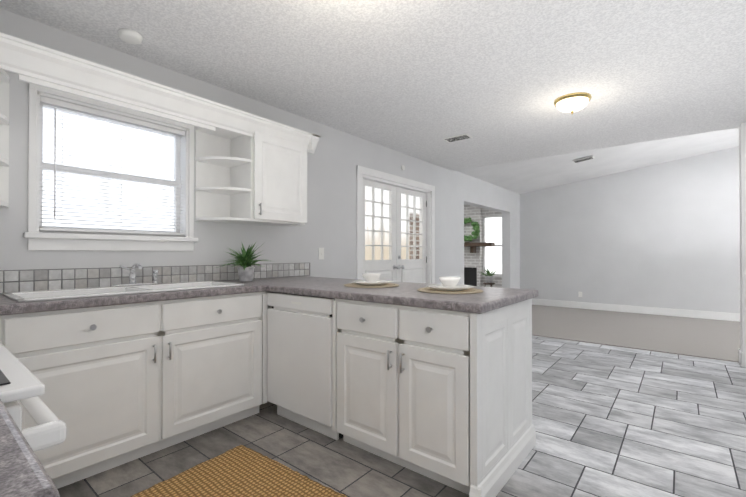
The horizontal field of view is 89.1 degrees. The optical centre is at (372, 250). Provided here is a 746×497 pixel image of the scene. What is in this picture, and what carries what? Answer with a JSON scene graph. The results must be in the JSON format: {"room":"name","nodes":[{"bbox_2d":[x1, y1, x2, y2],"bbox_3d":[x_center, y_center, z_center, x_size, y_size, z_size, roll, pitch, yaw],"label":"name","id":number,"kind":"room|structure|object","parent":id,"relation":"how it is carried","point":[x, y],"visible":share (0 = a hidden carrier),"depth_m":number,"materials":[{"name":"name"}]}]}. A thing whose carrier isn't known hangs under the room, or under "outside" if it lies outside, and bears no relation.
{"room":"kitchen","nodes":[
{"label":"kitchen","id":0,"kind":"room"},
{"bbox_2d":[0,399,59,496],"bbox_3d":[-0.664,0.247,0.249,0.436,0.045,0.638,0,-1,39],"label":"countertop","id":1,"kind":"structure","parent":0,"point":[23,472],"depth_m":0.39,"materials":[{"name":"stone"}]},
{"bbox_2d":[0,8,519,308],"bbox_3d":[0.339,-0.253,5.079,0.180,2.880,9.650,0,-1,39],"label":"wall","id":2,"kind":"structure","parent":0,"point":[336,158],"depth_m":3.55,"materials":[{"name":"paint"}]},
{"bbox_2d":[23,83,197,250],"bbox_3d":[-1.702,-0.473,2.538,0.230,0.945,0.970,0,-1,39],"label":"window","id":3,"kind":"structure","parent":2,"relation":"in","point":[38,239],"depth_m":2.45,"materials":[{"name":"paint"}]},
{"bbox_2d":[39,96,184,234],"bbox_3d":[-1.673,-0.505,2.514,0.048,0.777,0.824,0,-1,39],"label":"window blind","id":4,"kind":"object","parent":3,"relation":"attached to","point":[86,110],"visible":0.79,"depth_m":2.44,"materials":[{"name":"white plastic"}]},
{"bbox_2d":[0,263,309,293],"bbox_3d":[-1.586,0.174,2.563,0.009,0.130,3.058,0,-1,39],"label":"backsplash","id":5,"kind":"structure","parent":2,"relation":"attached to","point":[35,280],"depth_m":2.48,"materials":[{"name":"tile"}]},
{"bbox_2d":[228,124,311,226],"bbox_3d":[-0.865,-0.576,3.191,0.338,0.701,0.540,0,-1,39],"label":"upper cabinet","id":6,"kind":"object","parent":2,"relation":"attached to","point":[250,168],"depth_m":3.02,"materials":[{"name":"white paint"}]},
{"bbox_2d":[319,248,323,258],"bbox_3d":[-0.525,0.029,3.865,0.012,0.120,0.074,0,-1,39],"label":"switch plate","id":7,"kind":"object","parent":2,"relation":"attached to","point":[321,253],"visible":1,"depth_m":3.87,"materials":[{"name":"white plastic"}]},
{"bbox_2d":[363,179,426,282],"bbox_3d":[0.325,0.159,4.984,0.125,2.008,1.502,0,-1,39],"label":"french door","id":8,"kind":"structure","parent":2,"relation":"in","point":[395,267],"depth_m":5.00,"materials":[{"name":"white paint"}]},
{"bbox_2d":[356,165,434,283],"bbox_3d":[0.296,0.112,5.008,0.200,2.150,1.730,0,-1,39],"label":"door frame","id":9,"kind":"structure","parent":2,"relation":"attached to","point":[428,190],"depth_m":5.00,"materials":[{"name":"paint"}]},
{"bbox_2d":[0,0,745,193],"bbox_3d":[3.064,-2.034,2.753,7.360,1.450,9.830,0,-1,39],"label":"ceiling","id":10,"kind":"structure","parent":0,"point":[422,79],"depth_m":2.71,"materials":[{"name":"white paint"}]},
{"bbox_2d":[118,28,142,43],"bbox_3d":[-1.471,-1.294,2.297,0.128,0.034,0.128,0,-1,39],"label":"smoke detector","id":11,"kind":"object","parent":10,"relation":"attached to","point":[130,36],"visible":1,"depth_m":2.27,"materials":[{"name":"white plastic"}]},
{"bbox_2d":[443,133,472,141],"bbox_3d":[0.972,-1.291,4.344,0.300,0.012,0.160,0,-1,39],"label":"ceiling vent","id":12,"kind":"object","parent":10,"relation":"in","point":[458,137],"visible":1,"depth_m":4.33,"materials":[{"name":"white plastic"}]},
{"bbox_2d":[554,92,590,113],"bbox_3d":[1.715,-1.239,3.260,0.288,0.131,0.288,0,-1,39],"label":"ceiling light","id":13,"kind":"object","parent":10,"relation":"attached to","point":[571,103],"visible":1,"depth_m":3.18,"materials":[{"name":"white glass"}]},
{"bbox_2d":[572,156,594,162],"bbox_3d":[3.430,-1.485,6.173,0.298,0.048,0.160,0,-1,39],"label":"ceiling vent","id":14,"kind":"object","parent":10,"relation":"in","point":[583,159],"visible":1,"depth_m":6.15,"materials":[{"name":"white plastic"}]},
{"bbox_2d":[58,335,745,496],"bbox_3d":[1.968,1.193,1.528,7.180,0.060,6.220,0,-1,39],"label":"floor","id":15,"kind":"structure","parent":0,"point":[610,421],"depth_m":2.30,"materials":[{"name":"grey tile"}]},
{"bbox_2d":[0,314,15,356],"bbox_3d":[-1.884,0.722,1.742,0.576,0.884,0.240,0,-1,39],"label":"base cabinet","id":16,"kind":"object","parent":15,"relation":"on","point":[7,322],"depth_m":1.65,"materials":[{"name":"white paint"}]},
{"bbox_2d":[0,343,67,451],"bbox_3d":[-1.090,0.605,0.673,0.755,1.096,0.725,0,-1,39],"label":"range","id":17,"kind":"object","parent":15,"relation":"on","point":[22,383],"visible":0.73,"depth_m":0.71,"materials":[{"name":"white metal"}]},
{"bbox_2d":[16,300,171,488],"bbox_3d":[-1.613,0.724,2.074,0.576,0.884,0.678,0,-1,39],"label":"base cabinet","id":18,"kind":"object","parent":15,"relation":"on","point":[124,383],"depth_m":1.92,"materials":[{"name":"white paint"}]},
{"bbox_2d":[0,276,331,315],"bbox_3d":[-1.378,0.261,2.348,0.600,0.045,2.988,0,-1,39],"label":"countertop","id":19,"kind":"structure","parent":18,"relation":"on","point":[8,306],"depth_m":2.00,"materials":[{"name":"stone"}]},
{"bbox_2d":[2,281,243,301],"bbox_3d":[-1.418,0.314,2.295,0.460,0.179,1.140,0,-1,39],"label":"sink","id":20,"kind":"object","parent":19,"relation":"in","point":[31,296],"visible":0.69,"depth_m":2.21,"materials":[{"name":"ceramic"}]},
{"bbox_2d":[112,263,158,286],"bbox_3d":[-1.492,0.151,2.422,0.163,0.146,0.262,0,-1,39],"label":"faucet","id":21,"kind":"object","parent":19,"relation":"on","point":[132,277],"visible":1,"depth_m":2.43,"materials":[{"name":"silver metal"}]},
{"bbox_2d":[216,242,267,281],"bbox_3d":[-0.987,0.083,2.975,0.425,0.318,0.492,0,-1,39],"label":"potted plant","id":22,"kind":"object","parent":19,"relation":"on","point":[244,260],"visible":1,"depth_m":2.94,"materials":[{"name":"green plant"}]},
{"bbox_2d":[172,291,266,445],"bbox_3d":[-1.203,0.728,2.576,0.576,0.884,0.738,0,-1,39],"label":"base cabinet","id":23,"kind":"object","parent":15,"relation":"on","point":[219,343],"depth_m":2.40,"materials":[{"name":"white paint"}]},
{"bbox_2d":[131,445,346,496],"bbox_3d":[-0.482,1.155,1.513,1.391,0.013,0.870,0,0,36],"label":"jute rug","id":24,"kind":"object","parent":15,"relation":"on","point":[240,471],"visible":1,"depth_m":1.89,"materials":[{"name":"brown wicker"}]},
{"bbox_2d":[267,292,342,439],"bbox_3d":[-0.308,0.730,2.695,0.638,0.874,0.612,0,-1,39],"label":"dishwasher","id":25,"kind":"object","parent":15,"relation":"on","point":[299,359],"visible":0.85,"depth_m":2.43,"materials":[{"name":"white metal"}]},
{"bbox_2d":[332,299,395,418],"bbox_3d":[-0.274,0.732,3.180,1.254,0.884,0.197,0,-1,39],"label":"base cabinet","id":26,"kind":"object","parent":15,"relation":"on","point":[363,333],"depth_m":2.10,"materials":[{"name":"white paint"}]},
{"bbox_2d":[396,299,535,462],"bbox_3d":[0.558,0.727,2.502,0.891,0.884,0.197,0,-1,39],"label":"base cabinet","id":27,"kind":"object","parent":15,"relation":"on","point":[443,397],"depth_m":1.85,"materials":[{"name":"white paint"}]},
{"bbox_2d":[264,278,537,313],"bbox_3d":[0.136,0.262,2.486,1.572,0.045,0.860,0,-1,39],"label":"countertop","id":28,"kind":"structure","parent":27,"relation":"on","point":[405,294],"depth_m":2.10,"materials":[{"name":"laminate"}]},
{"bbox_2d":[344,273,398,287],"bbox_3d":[-0.011,0.199,2.606,0.384,0.080,0.384,0,-1,39],"label":"place setting","id":29,"kind":"object","parent":28,"relation":"on","point":[371,280],"visible":1,"depth_m":2.55,"materials":[{"name":"white ceramic"}]},
{"bbox_2d":[417,277,482,293],"bbox_3d":[0.453,0.197,2.241,0.384,0.080,0.384,0,-1,39],"label":"place setting","id":30,"kind":"object","parent":28,"relation":"on","point":[449,285],"visible":1,"depth_m":2.19,"materials":[{"name":"white ceramic"}]},
{"bbox_2d":[482,208,501,287],"bbox_3d":[2.088,-0.020,9.915,3.220,2.480,0.180,0,-1,39],"label":"wall","id":31,"kind":"structure","parent":0,"point":[497,278],"depth_m":9.27,"materials":[{"name":"paint"}]},
{"bbox_2d":[520,146,739,312],"bbox_3d":[6.183,-0.754,6.427,7.180,3.900,0.180,0,-1,39],"label":"wall","id":32,"kind":"structure","parent":0,"point":[664,235],"depth_m":7.18,"materials":[{"name":"paint"}]},
{"bbox_2d":[532,298,739,321],"bbox_3d":[6.052,1.117,6.396,7.000,0.135,0.014,0,-1,39],"label":"baseboard","id":33,"kind":"structure","parent":32,"relation":"attached to","point":[668,312],"depth_m":7.16,"materials":[{"name":"paint"}]},
{"bbox_2d":[532,305,739,362],"bbox_3d":[4.960,1.212,5.198,7.180,0.072,3.250,0,-1,39],"label":"floor carpet","id":34,"kind":"object","parent":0,"point":[705,338],"visible":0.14,"depth_m":5.53,"materials":[{"name":"beige carpet"}]},
{"bbox_2d":[739,123,745,353],"bbox_3d":[5.236,-0.529,2.772,3.670,3.400,0.180,0,-1,39],"label":"wall","id":35,"kind":"structure","parent":0,"point":[742,164],"depth_m":3.85,"materials":[{"name":"paint"}]},
{"bbox_2d":[739,352,745,366],"bbox_3d":[5.170,1.103,2.690,3.684,0.135,0.014,0,-1,39],"label":"baseboard","id":36,"kind":"structure","parent":35,"relation":"attached to","point":[742,357],"depth_m":3.84,"materials":[{"name":"paint"}]},
{"bbox_3d":[1.013,1.237,8.705,3.370,0.070,3.400,0,-1,39],"label":"floor","id":37,"kind":"structure","parent":0,"visible":0},
{"bbox_2d":[464,204,494,285],"bbox_3d":[2.051,-0.028,9.544,1.970,2.467,0.499,0,-1,39],"label":"brick fireplace","id":38,"kind":"object","parent":37,"relation":"on","point":[472,262],"visible":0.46,"depth_m":9.39,"materials":[{"name":"grey brick"}]},
{"bbox_2d":[464,217,479,242],"bbox_3d":[2.330,-0.509,9.358,0.645,0.630,0.120,0,-1,39],"label":"wreath","id":39,"kind":"object","parent":38,"relation":"attached to","point":[476,227],"visible":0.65,"depth_m":9.24,"materials":[{"name":"green plant"}]},
{"bbox_2d":[481,265,497,286],"bbox_3d":[2.687,0.763,8.786,0.484,0.856,0.459,0,-1,39],"label":"potted plant","id":40,"kind":"object","parent":37,"relation":"on","point":[489,278],"visible":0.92,"depth_m":8.75,"materials":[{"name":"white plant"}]},
{"label":"outside","id":41,"kind":"structure","parent":0,"visible":0},
{"bbox_2d":[42,107,173,230],"bbox_3d":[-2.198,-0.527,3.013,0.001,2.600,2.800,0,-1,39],"label":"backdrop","id":42,"kind":"structure","parent":41,"point":[144,152],"depth_m":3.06,"materials":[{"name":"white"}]},
{"bbox_2d":[365,186,418,259],"bbox_3d":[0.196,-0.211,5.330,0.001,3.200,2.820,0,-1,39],"label":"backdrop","id":43,"kind":"structure","parent":41,"point":[368,234],"depth_m":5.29,"materials":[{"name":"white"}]},
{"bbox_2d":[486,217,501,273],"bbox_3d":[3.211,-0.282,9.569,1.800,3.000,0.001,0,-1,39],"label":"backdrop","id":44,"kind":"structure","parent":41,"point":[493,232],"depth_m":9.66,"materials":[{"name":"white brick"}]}
]}

